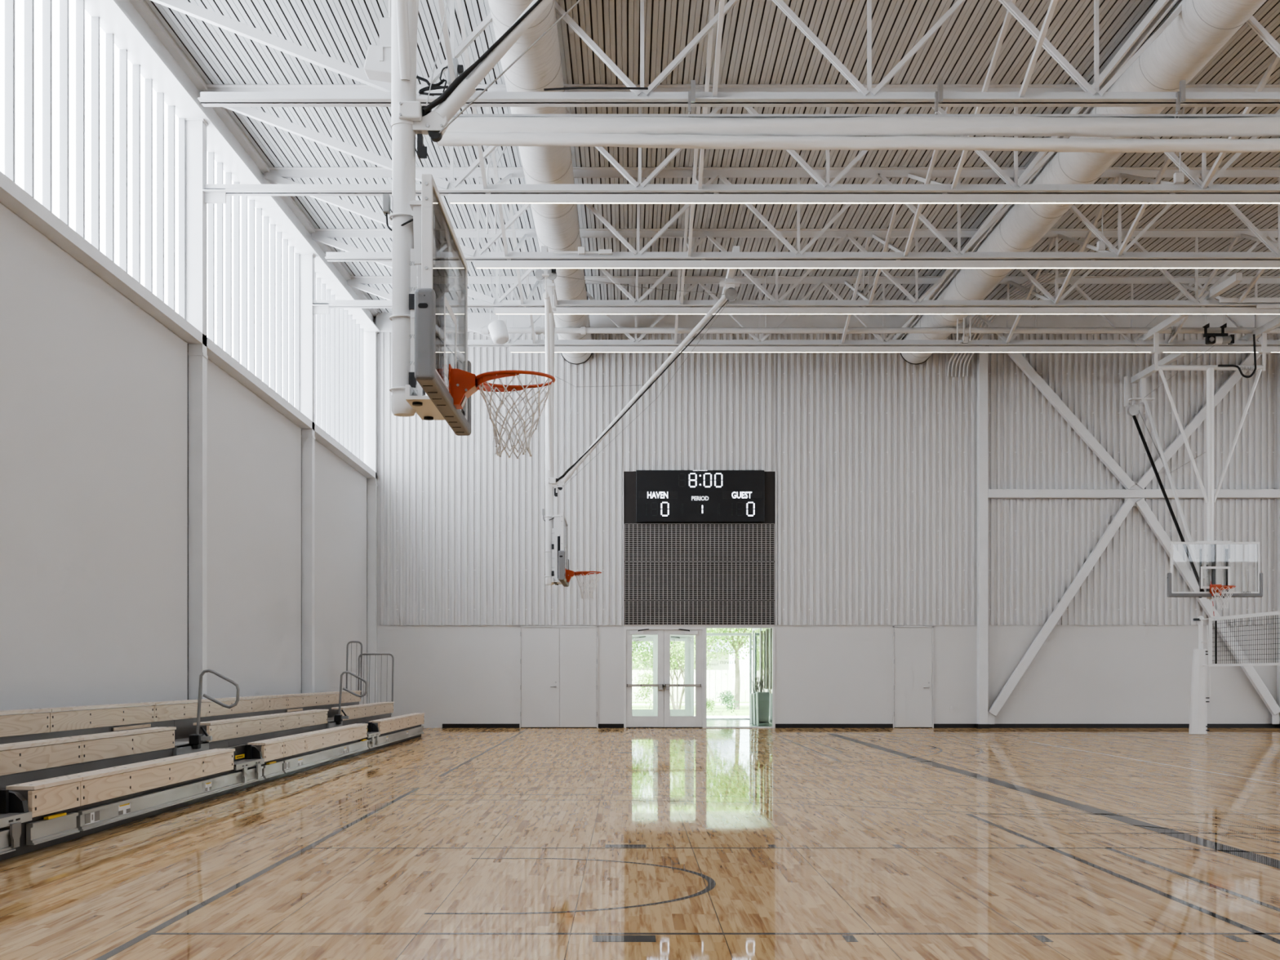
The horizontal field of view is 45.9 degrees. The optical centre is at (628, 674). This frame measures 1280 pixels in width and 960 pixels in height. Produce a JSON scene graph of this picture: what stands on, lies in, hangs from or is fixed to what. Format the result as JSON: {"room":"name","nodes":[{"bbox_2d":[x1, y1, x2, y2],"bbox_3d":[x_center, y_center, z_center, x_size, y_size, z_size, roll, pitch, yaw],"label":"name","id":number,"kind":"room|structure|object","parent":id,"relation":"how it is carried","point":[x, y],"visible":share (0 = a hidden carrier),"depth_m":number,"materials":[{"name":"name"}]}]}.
{"room":"sports hall","nodes":[
{"label":"sports hall","id":0,"kind":"room"},
{"bbox_2d":[0,202,367,715],"bbox_3d":[-6.298,-1.690,16.625,0.303,5.900,38.850,0,0,0],"label":"wall","id":1,"kind":"structure","parent":0,"point":[94,388],"depth_m":18.70,"materials":[{"name":"white paint"}]},
{"bbox_2d":[0,0,185,319],"bbox_3d":[-6.237,-6.265,17.453,0.105,3.050,7.295,0,0,0],"label":"window","id":2,"kind":"structure","parent":1,"relation":"in","point":[91,139],"depth_m":17.62,"materials":[{"name":"white glass"}]},
{"bbox_2d":[0,171,377,478],"bbox_3d":[-6.200,-4.697,16.625,0.500,0.145,38.250,0,0,0],"label":"trim","id":3,"kind":"structure","parent":1,"relation":"attached to","point":[12,196],"depth_m":18.68,"materials":[{"name":"white metal"}]},
{"bbox_2d":[206,151,299,410],"bbox_3d":[-6.237,-6.347,24.776,0.105,3.215,7.313,0,0,0],"label":"window","id":4,"kind":"structure","parent":1,"relation":"in","point":[253,273],"depth_m":24.96,"materials":[{"name":"white glass"}]},
{"bbox_2d":[314,271,363,462],"bbox_3d":[-6.237,-6.428,31.995,0.105,3.375,7.110,0,0,0],"label":"window","id":5,"kind":"structure","parent":1,"relation":"in","point":[338,339],"depth_m":32.29,"materials":[{"name":"white"}]},
{"bbox_2d":[84,0,380,333],"bbox_3d":[-6.130,-7.880,16.625,0.540,1.301,38.250,0,0,0],"label":"window","id":6,"kind":"structure","parent":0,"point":[135,28],"depth_m":21.87,"materials":[{"name":"white metal"}]},
{"bbox_2d":[0,719,1279,959],"bbox_3d":[12.175,1.360,20.200,37.250,0.201,46.000,0,0,0],"label":"floor","id":7,"kind":"structure","parent":0,"point":[440,843],"depth_m":10.50,"materials":[{"name":"brown wood"}]},
{"bbox_2d":[185,118,208,699],"bbox_3d":[-6.165,-3.260,21.195,0.470,9.040,0.250,0,0,0],"label":"steel column","id":8,"kind":"structure","parent":7,"relation":"on","point":[195,128],"depth_m":21.10,"materials":[{"name":"white metal"}]},
{"bbox_2d":[0,640,425,861],"bbox_3d":[-5.143,0.282,18.775,1.955,1.952,24.550,0,0,0],"label":"bleachers","id":9,"kind":"object","parent":7,"relation":"on","point":[66,775],"visible":1,"depth_m":15.19,"materials":[{"name":"brown wood"}]},
{"bbox_2d":[189,733,203,749],"bbox_3d":[-4.786,0.740,16.720,0.110,0.160,0.180,0,0,0],"label":"socket","id":10,"kind":"object","parent":9,"relation":"attached to","point":[195,740],"depth_m":16.64,"materials":[{"name":"black plastic"}]},
{"bbox_2d":[333,714,342,724],"bbox_3d":[-4.786,0.740,24.920,0.110,0.160,0.180,0,0,0],"label":"socket","id":11,"kind":"object","parent":9,"relation":"attached to","point":[338,718],"depth_m":24.83,"materials":[{"name":"black plastic"}]},
{"bbox_2d":[299,253,315,695],"bbox_3d":[-6.165,-3.342,28.515,0.470,9.205,0.250,0,0,0],"label":"steel column","id":12,"kind":"structure","parent":7,"relation":"on","point":[306,260],"depth_m":28.42,"materials":[{"name":"white metal"}]},
{"bbox_2d":[363,330,377,706],"bbox_3d":[-6.165,-3.423,35.630,0.470,9.365,0.220,0,0,0],"label":"steel column","id":13,"kind":"structure","parent":7,"relation":"on","point":[370,337],"depth_m":35.55,"materials":[{"name":"white metal"}]},
{"bbox_2d":[692,632,751,719],"bbox_3d":[2.640,0.041,42.650,1.680,2.438,0.140,0,0,0],"label":"door frame","id":14,"kind":"structure","parent":7,"relation":"on","point":[749,634],"depth_m":42.58,"materials":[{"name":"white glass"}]},
{"bbox_2d":[749,677,759,724],"bbox_3d":[3.270,0.665,38.602,0.299,1.189,0.604,0,0,0],"label":"planter","id":15,"kind":"object","parent":7,"relation":"on","point":[750,694],"visible":0.4,"depth_m":38.52,"materials":[{"name":"white metal"}]},
{"bbox_2d":[749,693,753,724],"bbox_3d":[3.270,0.870,38.600,0.299,0.780,0.600,0,0,0],"label":"tub","id":16,"kind":"object","parent":15,"relation":"in","point":[751,694],"depth_m":38.43,"materials":[{"name":"white"}]},
{"bbox_2d":[752,676,762,725],"bbox_3d":[3.257,0.645,37.700,0.324,1.229,0.600,0,0,0],"label":"planter","id":17,"kind":"object","parent":7,"relation":"on","point":[757,682],"visible":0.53,"depth_m":37.62,"materials":[{"name":"white metal"}]},
{"bbox_2d":[752,693,756,725],"bbox_3d":[3.270,0.860,37.700,0.299,0.800,0.600,0,0,0],"label":"tub","id":18,"kind":"object","parent":17,"relation":"in","point":[753,694],"depth_m":37.49,"materials":[{"name":"white"}]},
{"bbox_2d":[755,676,769,726],"bbox_3d":[3.270,0.630,36.750,0.299,1.260,0.600,0,0,0],"label":"planter","id":19,"kind":"object","parent":7,"relation":"on","point":[762,699],"visible":0.97,"depth_m":36.45,"materials":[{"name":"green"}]},
{"bbox_2d":[755,692,769,726],"bbox_3d":[3.270,0.840,36.750,0.299,0.840,0.600,0,0,0],"label":"tub","id":20,"kind":"object","parent":19,"relation":"in","point":[762,699],"depth_m":36.45,"materials":[{"name":"grey"}]},
{"bbox_2d":[976,333,989,728],"bbox_3d":[8.352,-3.420,35.620,0.252,9.360,0.260,0,0,0],"label":"steel column","id":21,"kind":"structure","parent":7,"relation":"on","point":[982,357],"depth_m":35.51,"materials":[{"name":"white metal"}]},
{"bbox_2d":[987,352,1279,724],"bbox_3d":[11.912,-3.359,35.600,6.907,9.046,0.180,0,0,0],"label":"brace","id":22,"kind":"object","parent":21,"relation":"attached to","point":[1135,493],"visible":0.84,"depth_m":35.52,"materials":[{"name":"white metal"}]},
{"bbox_2d":[1188,616,1210,734],"bbox_3d":[12.060,0.010,31.900,0.401,2.500,0.341,0,0,0],"label":"post","id":23,"kind":"object","parent":7,"relation":"on","point":[1198,699],"visible":0.98,"depth_m":31.78,"materials":[{"name":"white plastic"}]},
{"bbox_2d":[1201,610,1279,666],"bbox_3d":[12.070,-0.675,27.149,0.088,1.010,9.504,0,0,0],"label":"net","id":24,"kind":"object","parent":23,"relation":"attached to","point":[1270,613],"visible":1,"depth_m":29.60,"materials":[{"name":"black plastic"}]},
{"bbox_2d":[1209,576,1214,621],"bbox_3d":[11.984,-1.560,30.990,0.102,0.921,0.014,0,0,0],"label":"antenna","id":25,"kind":"object","parent":24,"relation":"attached to","point":[1210,576],"visible":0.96,"depth_m":30.99,"materials":[{"name":"white plastic"}]},
{"bbox_2d":[1275,333,1279,728],"bbox_3d":[15.451,-3.420,35.620,0.259,9.360,0.260,0,0,0],"label":"steel column","id":26,"kind":"structure","parent":7,"relation":"on","point":[1277,726],"depth_m":35.63,"materials":[{"name":"white metal"}]},
{"bbox_2d":[142,0,1279,312],"bbox_3d":[12.249,-8.182,16.625,37.338,0.808,38.850,0,0,0],"label":"ceiling","id":27,"kind":"structure","parent":0,"point":[761,44],"depth_m":22.06,"materials":[{"name":"white metal"}]},
{"bbox_2d":[363,0,391,82],"bbox_3d":[-2.640,-7.344,16.585,0.495,1.625,0.330,0,0,0],"label":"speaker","id":28,"kind":"object","parent":27,"relation":"hanging from","point":[377,65],"visible":0.56,"depth_m":16.45},
{"bbox_2d":[382,0,581,458],"bbox_3d":[0.219,-4.191,9.335,3.532,5.737,3.610,0,0,0],"label":"basketball hoop","id":29,"kind":"object","parent":27,"relation":"hanging from","point":[428,317],"visible":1,"depth_m":9.10,"materials":[{"name":"white metal"}]},
{"bbox_2d":[486,146,506,234],"bbox_3d":[-2.067,-7.590,23.649,0.318,1.400,0.104,0,0,-34],"label":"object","id":30,"kind":"object","parent":27,"relation":"hanging from","point":[505,147],"visible":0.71,"depth_m":23.59,"materials":[{"name":"white metal"}]},
{"bbox_2d":[488,268,508,345],"bbox_3d":[-2.658,-7.609,31.006,0.376,1.658,0.473,0,0,-41],"label":"speaker","id":31,"kind":"object","parent":27,"relation":"hanging from","point":[498,330],"visible":0.96,"depth_m":30.88},
{"bbox_2d":[487,0,592,364],"bbox_3d":[-1.225,-7.736,25.150,0.787,0.819,21.100,0,0,0],"label":"duct","id":32,"kind":"object","parent":27,"relation":"hanging from","point":[557,226],"visible":0.57,"depth_m":21.47,"materials":[{"name":"white metal"}]},
{"bbox_2d":[150,0,1279,106],"bbox_3d":[12.260,-7.410,17.550,36.480,1.529,7.322,0,0,0],"label":"roof truss","id":33,"kind":"object","parent":27,"relation":"attached to","point":[1091,97],"visible":0.89,"depth_m":17.51,"materials":[{"name":"white metal"}]},
{"bbox_2d":[416,0,648,96],"bbox_3d":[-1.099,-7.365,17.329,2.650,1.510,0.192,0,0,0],"label":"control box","id":34,"kind":"object","parent":33,"relation":"attached to","point":[459,68],"visible":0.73,"depth_m":17.29,"materials":[{"name":"metal"}]},
{"bbox_2d":[436,80,1279,153],"bbox_3d":[9.391,-6.442,17.489,23.218,0.796,0.242,0,0,0],"label":"curtain","id":35,"kind":"object","parent":33,"relation":"hanging from","point":[935,131],"visible":1,"depth_m":17.42,"materials":[{"name":"white plastic"}]},
{"bbox_2d":[201,0,1279,203],"bbox_3d":[12.260,-7.433,21.200,36.480,1.625,7.322,0,0,0],"label":"roof truss","id":36,"kind":"object","parent":27,"relation":"attached to","point":[213,193],"visible":0.62,"depth_m":21.17,"materials":[{"name":"white metal"}]},
{"bbox_2d":[448,192,1279,204],"bbox_3d":[10.735,-6.699,21.200,26.530,0.162,0.064,0,0,0],"label":"strip light","id":37,"kind":"object","parent":36,"relation":"attached to","point":[487,198],"visible":1,"depth_m":21.17,"materials":[{"name":"white metal"}]},
{"bbox_2d":[449,202,1279,203],"bbox_3d":[10.700,-6.620,21.200,26.400,0.004,0.030,0,0,0],"label":"diffuser","id":38,"kind":"object","parent":37,"relation":"attached to","point":[450,202],"depth_m":21.18,"materials":[{"name":"white"}]},
{"bbox_2d":[1173,106,1184,184],"bbox_3d":[7.750,-7.552,21.236,0.143,1.372,0.432,0,0,24],"label":"junction box","id":39,"kind":"object","parent":36,"relation":"attached to","point":[1178,177],"visible":0.63,"depth_m":21.06,"materials":[{"name":"white metal"}]},
{"bbox_2d":[264,106,1279,262],"bbox_3d":[12.260,-7.573,24.850,36.480,1.487,7.322,0,0,0],"label":"roof truss","id":40,"kind":"object","parent":27,"relation":"attached to","point":[277,175],"visible":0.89,"depth_m":24.83,"materials":[{"name":"white metal"}]},
{"bbox_2d":[554,246,612,254],"bbox_3d":[-0.742,-6.932,24.700,0.950,0.110,0.100,0,0,0],"label":"junction box","id":41,"kind":"object","parent":40,"relation":"attached to","point":[581,250],"visible":1,"depth_m":24.66,"materials":[{"name":"white metal"}]},
{"bbox_2d":[474,258,1279,268],"bbox_3d":[10.735,-6.769,24.850,26.530,0.162,0.064,0,0,0],"label":"strip light","id":42,"kind":"object","parent":40,"relation":"attached to","point":[1092,263],"visible":1,"depth_m":24.82,"materials":[{"name":"white metal"}]},
{"bbox_2d":[476,267,1279,268],"bbox_3d":[10.700,-6.689,24.850,26.400,0.004,0.030,0,0,0],"label":"diffuser","id":43,"kind":"object","parent":42,"relation":"attached to","point":[477,268],"depth_m":24.84,"materials":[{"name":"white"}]},
{"bbox_2d":[1097,177,1107,250],"bbox_3d":[7.856,-7.656,25.037,0.143,1.314,0.432,0,0,24],"label":"junction box","id":44,"kind":"object","parent":40,"relation":"attached to","point":[1100,244],"visible":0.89,"depth_m":24.86,"materials":[{"name":"white metal"}]},
{"bbox_2d":[311,177,1279,314],"bbox_3d":[12.260,-7.596,28.500,36.480,1.583,7.321,0,0,0],"label":"roof truss","id":45,"kind":"object","parent":27,"relation":"attached to","point":[322,235],"visible":0.71,"depth_m":28.48,"materials":[{"name":"white metal"}]},
{"bbox_2d":[534,245,740,599],"bbox_3d":[0.194,-4.191,26.675,3.532,5.737,3.610,0,0,0],"label":"basketball hoop","id":46,"kind":"object","parent":45,"relation":"hanging from","point":[562,573],"visible":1,"depth_m":26.44,"materials":[{"name":"white metal"}]},
{"bbox_2d":[542,508,554,521],"bbox_3d":[-1.383,-2.798,26.467,0.258,0.223,0.125,0,0,0],"label":"pendant","id":47,"kind":"object","parent":46,"relation":"attached to","point":[548,516],"depth_m":26.44,"materials":[{"name":"white"}]},
{"bbox_2d":[493,306,1279,314],"bbox_3d":[10.735,-6.884,28.500,26.530,0.162,0.064,0,0,0],"label":"strip light","id":48,"kind":"object","parent":45,"relation":"attached to","point":[524,310],"visible":1,"depth_m":28.47,"materials":[{"name":"white metal"}]},
{"bbox_2d":[892,0,1177,339],"bbox_3d":[6.305,-7.880,25.175,0.130,0.120,21.150,0,0,0],"label":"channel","id":49,"kind":"object","parent":45,"relation":"attached to","point":[1162,7],"visible":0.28,"depth_m":19.82,"materials":[{"name":"white metal"}]},
{"bbox_2d":[1124,272,1279,609],"bbox_3d":[12.090,-4.282,31.375,2.480,5.917,8.350,0,0,0],"label":"basketball hoop","id":50,"kind":"object","parent":45,"relation":"hanging from","point":[1132,411],"visible":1,"depth_m":31.34,"materials":[{"name":"white metal"}]},
{"bbox_2d":[1144,314,1234,397],"bbox_3d":[12.267,-7.063,33.187,0.613,1.355,3.454,0,0,-2],"label":"winch","id":51,"kind":"object","parent":50,"relation":"attached to","point":[1222,338],"visible":0.98,"depth_m":31.54,"materials":[{"name":"black metal"}]},
{"bbox_2d":[1218,297,1279,308],"bbox_3d":[11.984,-6.981,28.380,1.750,0.200,0.040,0,0,0],"label":"cable tray","id":52,"kind":"object","parent":45,"relation":"attached to","point":[1220,300],"visible":1,"depth_m":28.36,"materials":[{"name":"white metal"}]},
{"bbox_2d":[346,237,1279,346],"bbox_3d":[12.260,-7.730,30.382,36.480,1.450,3.786,0,0,0],"label":"roof truss","id":53,"kind":"object","parent":27,"relation":"attached to","point":[356,282],"visible":0.66,"depth_m":32.13,"materials":[{"name":"white metal"}]},
{"bbox_2d":[509,345,1279,352],"bbox_3d":[10.735,-6.944,32.150,26.530,0.162,0.064,0,0,0],"label":"strip light","id":54,"kind":"object","parent":53,"relation":"attached to","point":[987,348],"visible":0.96,"depth_m":32.12,"materials":[{"name":"white metal"}]},
{"bbox_2d":[511,351,1279,352],"bbox_3d":[10.700,-6.864,32.150,26.400,0.004,0.030,0,0,0],"label":"diffuser","id":55,"kind":"object","parent":54,"relation":"attached to","point":[511,352],"depth_m":32.14,"materials":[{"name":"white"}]},
{"bbox_2d":[961,318,968,343],"bbox_3d":[7.219,-7.746,32.236,0.143,1.414,0.432,0,0,24],"label":"junction box","id":56,"kind":"object","parent":53,"relation":"attached to","point":[966,341],"visible":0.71,"depth_m":32.05,"materials":[{"name":"white metal"}]},
{"bbox_2d":[862,268,869,300],"bbox_3d":[4.787,-7.889,30.400,0.335,1.073,0.340,0,0,0],"label":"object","id":57,"kind":"object","parent":27,"relation":"hanging from","point":[863,268],"visible":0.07,"depth_m":30.39,"materials":[{"name":"white metal"}]},
{"bbox_2d":[480,274,1279,334],"bbox_3d":[10.450,-7.809,31.850,27.100,1.263,0.170,0,0,0],"label":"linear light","id":58,"kind":"object","parent":27,"relation":"hanging from","point":[538,330],"visible":0.8,"depth_m":31.81,"materials":[{"name":"white metal"}]},
{"bbox_2d":[956,314,971,341],"bbox_3d":[7.006,-7.663,31.250,0.441,1.547,0.132,0,0,0],"label":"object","id":59,"kind":"object","parent":27,"relation":"hanging from","point":[970,314],"visible":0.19,"depth_m":31.19,"materials":[{"name":"white metal"}]},
{"bbox_2d":[900,0,1266,364],"bbox_3d":[6.790,-7.736,25.150,0.787,0.819,21.100,0,0,0],"label":"duct","id":60,"kind":"object","parent":27,"relation":"hanging from","point":[1202,28],"visible":0.65,"depth_m":20.82,"materials":[{"name":"white metal"}]},
{"bbox_2d":[373,316,1277,728],"bbox_3d":[12.175,-3.690,35.877,37.250,9.900,0.346,0,0,0],"label":"wall","id":61,"kind":"structure","parent":0,"point":[873,455],"depth_m":35.74,"materials":[{"name":"white metal"}]},
{"bbox_2d":[442,724,519,728],"bbox_3d":[-3.481,1.211,35.740,1.839,0.098,0.020,0,0,0],"label":"baseboard","id":62,"kind":"structure","parent":61,"relation":"attached to","point":[444,726],"depth_m":35.73,"materials":[{"name":"black rubber"}]},
{"bbox_2d":[519,626,598,728],"bbox_3d":[-1.647,0.054,35.721,1.861,2.411,0.059,0,0,0],"label":"door","id":63,"kind":"structure","parent":61,"relation":"in","point":[539,646],"depth_m":35.73,"materials":[{"name":"paint"}]},
{"bbox_2d":[598,724,623,728],"bbox_3d":[-0.418,1.211,35.740,0.616,0.098,0.020,0,0,0],"label":"baseboard","id":64,"kind":"structure","parent":61,"relation":"attached to","point":[600,726],"depth_m":35.73,"materials":[{"name":"black rubber"}]},
{"bbox_2d":[623,625,704,728],"bbox_3d":[0.845,0.041,35.773,1.909,2.438,0.195,0,0,0],"label":"door","id":65,"kind":"structure","parent":61,"relation":"in","point":[664,719],"depth_m":35.77,"materials":[{"name":"white metal"}]},
{"bbox_2d":[623,523,775,625],"bbox_3d":[1.681,-2.377,35.720,3.582,2.397,0.056,0,0,0],"label":"air vent","id":66,"kind":"object","parent":61,"relation":"in","point":[675,574],"visible":1,"depth_m":35.73,"materials":[{"name":"black metal"}]},
{"bbox_2d":[622,470,776,625],"bbox_3d":[1.681,-3.003,35.725,3.642,3.650,0.050,0,0,0],"label":"surround","id":67,"kind":"object","parent":61,"relation":"attached to","point":[628,477],"visible":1,"depth_m":35.73,"materials":[{"name":"black metal"}]},
{"bbox_2d":[635,470,764,522],"bbox_3d":[1.694,-4.214,35.657,3.023,1.223,0.163,0,0,0],"label":"scoreboard","id":68,"kind":"object","parent":67,"relation":"attached to","point":[661,495],"visible":1,"depth_m":35.59,"materials":[{"name":"black plastic"}]},
{"bbox_2d":[704,625,775,728],"bbox_3d":[2.636,0.041,35.800,1.670,2.438,0.140,0,0,0],"label":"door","id":69,"kind":"structure","parent":61,"relation":"in","point":[773,627],"depth_m":35.73,"materials":[{"name":"white glass"}]},
{"bbox_2d":[751,628,772,726],"bbox_3d":[3.510,-0.050,39.375,0.140,2.620,6.650,0,0,0],"label":"door","id":70,"kind":"structure","parent":61,"relation":"in","point":[762,637],"depth_m":39.30,"materials":[{"name":"clear glass"}]},
{"bbox_2d":[376,312,1279,332],"bbox_3d":[12.275,-8.320,35.670,36.450,0.440,0.160,0,0,0],"label":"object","id":71,"kind":"structure","parent":61,"relation":"attached to","point":[384,324],"depth_m":35.59,"materials":[{"name":"white metal"}]},
{"bbox_2d":[775,724,893,728],"bbox_3d":[4.869,1.211,35.740,2.781,0.098,0.020,0,0,0],"label":"baseboard","id":72,"kind":"structure","parent":61,"relation":"attached to","point":[777,726],"depth_m":35.73,"materials":[{"name":"black rubber"}]},
{"bbox_2d":[893,626,933,728],"bbox_3d":[6.739,0.054,35.721,0.964,2.411,0.059,0,0,0],"label":"door","id":73,"kind":"structure","parent":61,"relation":"in","point":[913,660],"depth_m":35.73,"materials":[{"name":"metal"}]},
{"bbox_2d":[947,272,1062,376],"bbox_3d":[8.287,-7.648,33.352,0.621,1.224,4.852,0,0,-11],"label":"bundle","id":74,"kind":"object","parent":61,"relation":"attached to","point":[1043,273],"visible":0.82,"depth_m":34.44,"materials":[{"name":"white metal"}]},
{"bbox_2d":[933,724,1275,728],"bbox_3d":[18.859,1.211,35.740,23.282,0.098,0.020,0,0,0],"label":"baseboard","id":75,"kind":"structure","parent":61,"relation":"attached to","point":[935,726],"depth_m":35.73,"materials":[{"name":"black rubber"}]},
{"bbox_3d":[-0.260,-0.050,39.400,0.300,2.620,6.700,0,0,0],"label":"wall","id":76,"kind":"structure","parent":0,"visible":0},
{"bbox_2d":[631,635,692,715],"bbox_3d":[0.845,0.041,42.639,1.909,2.438,0.162,0,0,0],"label":"door","id":77,"kind":"structure","parent":76,"relation":"in","point":[687,711],"depth_m":42.62,"materials":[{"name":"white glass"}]},
{"label":"outside","id":78,"kind":"structure","parent":0,"visible":0},
{"bbox_2d":[706,715,749,718],"bbox_3d":[2.500,1.425,45.100,11.000,0.270,4.800,0,0,0],"label":"path","id":79,"kind":"structure","parent":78,"point":[708,717],"depth_m":45.93,"materials":[{"name":"concrete"}]},
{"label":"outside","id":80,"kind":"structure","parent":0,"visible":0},
{"bbox_2d":[631,689,749,715],"bbox_3d":[5.000,1.495,93.800,90.000,0.230,92.400,0,0,0],"label":"lawn","id":81,"kind":"structure","parent":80,"point":[744,710],"depth_m":60.83,"materials":[{"name":"green plant"}]},
{"bbox_2d":[631,643,650,679],"bbox_3d":[-1.973,-2.212,84.232,7.309,7.187,6.768,0,0,0],"label":"shade tree","id":82,"kind":"object","parent":81,"relation":"on","point":[636,663],"visible":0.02,"depth_m":83.58,"materials":[{"name":"green plant"}]},
{"bbox_2d":[631,641,652,660],"bbox_3d":[-0.125,-1.533,61.954,3.934,5.844,3.884,0,0,0],"label":"shade tree","id":83,"kind":"object","parent":81,"relation":"on","point":[635,645],"visible":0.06,"depth_m":62.06,"materials":[{"name":"green plant"}]},
{"bbox_2d":[631,666,653,709],"bbox_3d":[0.796,0.547,51.905,1.372,1.686,1.428,0,0,0],"label":"shrub","id":84,"kind":"object","parent":81,"relation":"on","point":[650,681],"visible":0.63,"depth_m":51.99,"materials":[{"name":"green plant"}]},
{"bbox_2d":[631,629,728,698],"bbox_3d":[3.016,-2.538,87.364,8.607,7.843,6.457,0,0,0],"label":"shade tree","id":85,"kind":"object","parent":81,"relation":"on","point":[651,649],"visible":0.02,"depth_m":87.78,"materials":[{"name":"green plant"}]},
{"bbox_2d":[644,635,716,709],"bbox_3d":[1.952,-1.128,54.476,3.051,5.042,2.694,0,0,20],"label":"shade tree","id":86,"kind":"object","parent":81,"relation":"on","point":[681,655],"visible":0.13,"depth_m":54.17,"materials":[{"name":"green plant"}]},
{"bbox_2d":[631,629,739,697],"bbox_3d":[-1.500,-0.880,93.000,16.200,4.520,7.400,0,0,0],"label":"tree","id":87,"kind":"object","parent":81,"relation":"on","point":[722,666],"visible":0.04,"depth_m":89.99,"materials":[{"name":"green plant"}]},
{"bbox_2d":[631,703,749,705],"bbox_3d":[7.500,1.370,69.750,75.000,0.020,3.500,0,0,0],"label":"street","id":88,"kind":"structure","parent":81,"relation":"on","point":[632,704],"depth_m":68.06,"materials":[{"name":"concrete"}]},
{"bbox_2d":[631,670,752,702],"bbox_3d":[9.500,0.560,76.050,27.000,1.600,0.100,0,0,0],"label":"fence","id":89,"kind":"object","parent":81,"relation":"on","point":[723,682],"visible":0.06,"depth_m":76.00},
{"bbox_2d":[647,628,752,709],"bbox_3d":[4.518,-2.412,59.877,7.243,7.592,8.807,0,0,41],"label":"shade tree","id":90,"kind":"object","parent":81,"relation":"on","point":[737,644],"visible":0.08,"depth_m":59.90,"materials":[{"name":"green plant"}]},
{"bbox_2d":[693,631,725,652],"bbox_3d":[4.202,-3.021,80.161,5.687,8.818,5.381,0,0,0],"label":"shade tree","id":91,"kind":"object","parent":81,"relation":"on","point":[719,631],"visible":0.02,"depth_m":80.06,"materials":[{"name":"green plant"}]},
{"bbox_2d":[706,697,724,715],"bbox_3d":[2.637,1.055,48.743,0.773,0.658,0.887,0,0,43],"label":"shrub","id":92,"kind":"object","parent":81,"relation":"on","point":[709,703],"visible":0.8,"depth_m":48.55,"materials":[{"name":"green plant"}]},
{"bbox_2d":[711,689,738,715],"bbox_3d":[3.189,0.925,47.901,1.124,0.923,1.056,0,0,-19],"label":"shrub","id":93,"kind":"object","parent":81,"relation":"on","point":[728,696],"visible":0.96,"depth_m":47.76,"materials":[{"name":"green plant"}]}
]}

